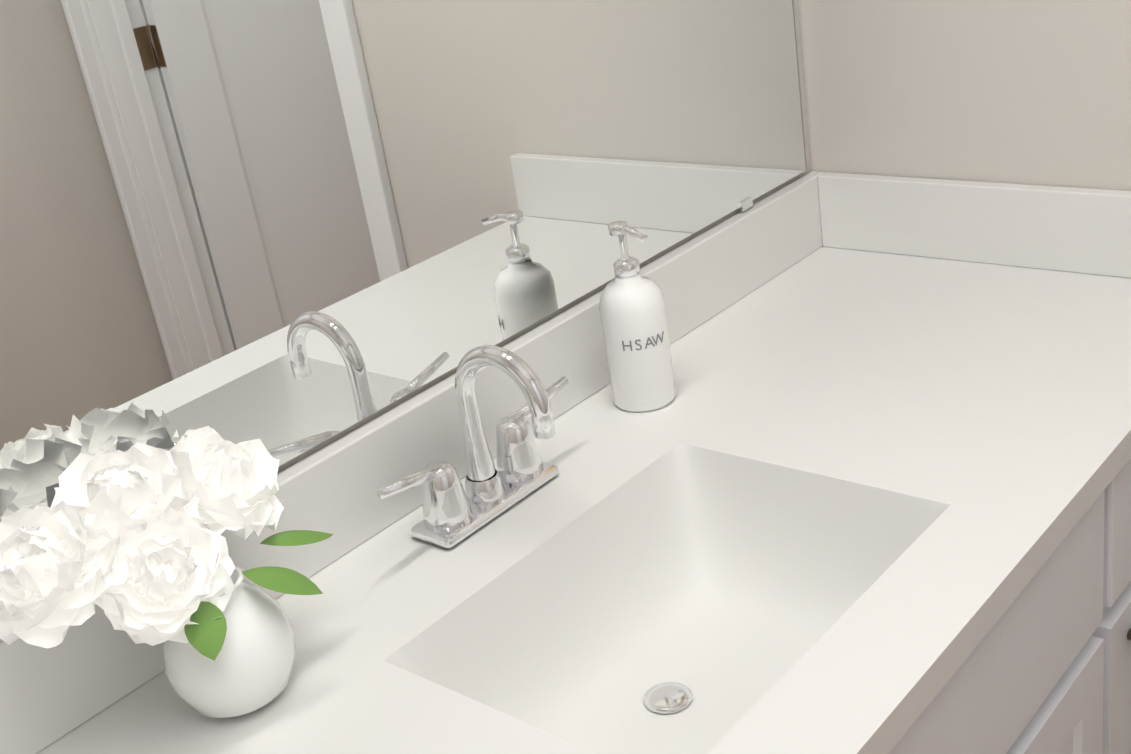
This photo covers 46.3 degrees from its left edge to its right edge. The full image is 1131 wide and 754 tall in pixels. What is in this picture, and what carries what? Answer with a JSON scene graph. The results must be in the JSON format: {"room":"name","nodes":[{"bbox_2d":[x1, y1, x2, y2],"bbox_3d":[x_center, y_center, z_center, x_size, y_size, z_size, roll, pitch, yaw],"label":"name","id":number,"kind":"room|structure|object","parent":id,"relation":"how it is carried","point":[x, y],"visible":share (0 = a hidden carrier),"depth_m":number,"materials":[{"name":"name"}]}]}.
{"room":"bathroom","nodes":[
{"label":"bathroom","id":0,"kind":"room"},
{"bbox_2d":[277,0,810,473],"bbox_3d":[0.293,-0.556,1.755,0.100,2.440,4.410,11,31,40],"label":"wall","id":1,"kind":"structure","parent":0,"point":[453,370],"depth_m":1.46,"materials":[{"name":"paint"}]},
{"bbox_2d":[0,0,806,521],"bbox_3d":[-0.401,-0.354,0.892,0.009,1.060,2.018,11,31,40],"label":"mirror","id":2,"kind":"object","parent":1,"relation":"attached to","point":[284,230],"visible":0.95,"depth_m":1.16,"materials":[{"name":"clear glass"}]},
{"bbox_2d":[0,171,823,753],"bbox_3d":[-0.304,0.171,1.125,0.020,0.100,2.038,11,31,40],"label":"backsplash","id":3,"kind":"structure","parent":1,"relation":"attached to","point":[46,694],"depth_m":1.26,"materials":[{"name":"white stone"}]},
{"bbox_2d":[797,0,1130,190],"bbox_3d":[1.019,-0.406,1.136,1.830,2.440,0.115,11,31,40],"label":"wall","id":4,"kind":"structure","parent":0,"point":[1031,92],"depth_m":1.60,"materials":[{"name":"paint"}]},
{"bbox_2d":[816,172,1130,278],"bbox_3d":[0.550,-0.185,1.616,0.534,0.100,0.020,11,31,40],"label":"backsplash","id":5,"kind":"structure","parent":4,"relation":"attached to","point":[1055,228],"depth_m":1.63,"materials":[{"name":"white stone"}]},
{"bbox_3d":[1.213,0.742,1.642,2.030,0.100,4.410,11,31,40],"label":"floor","id":6,"kind":"structure","parent":0,"visible":0},
{"bbox_2d":[279,427,1130,753],"bbox_3d":[-0.021,0.657,1.143,0.574,0.820,2.038,11,31,40],"label":"bathroom vanity","id":7,"kind":"object","parent":6,"relation":"on","point":[636,600],"depth_m":1.21,"materials":[{"name":"white ceramic"}]},
{"bbox_2d":[36,247,1130,753],"bbox_3d":[-0.092,0.270,0.981,0.554,0.030,2.038,11,31,40],"label":"countertop","id":8,"kind":"structure","parent":7,"relation":"on","point":[991,402],"depth_m":1.23,"materials":[{"name":"white stone"}]},
{"bbox_2d":[0,426,332,717],"bbox_3d":[-0.295,0.160,1.001,0.162,0.215,0.253,11,31,40],"label":"flower vase","id":9,"kind":"object","parent":8,"relation":"on","point":[131,542],"visible":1,"depth_m":0.97,"materials":[{"name":"white ceramic"}]},
{"bbox_2d":[377,345,568,548],"bbox_3d":[-0.059,0.050,1.212,0.130,0.174,0.254,11,31,40],"label":"faucet","id":10,"kind":"object","parent":8,"relation":"on","point":[454,513],"visible":1,"depth_m":1.22,"materials":[{"name":"silver metal"}]},
{"bbox_2d":[599,221,675,411],"bbox_3d":[0.072,-0.067,1.397,0.072,0.201,0.069,11,31,40],"label":"soap dispenser","id":11,"kind":"object","parent":8,"relation":"on","point":[635,333],"visible":1,"depth_m":1.38,"materials":[{"name":"white ceramic"}]}
]}

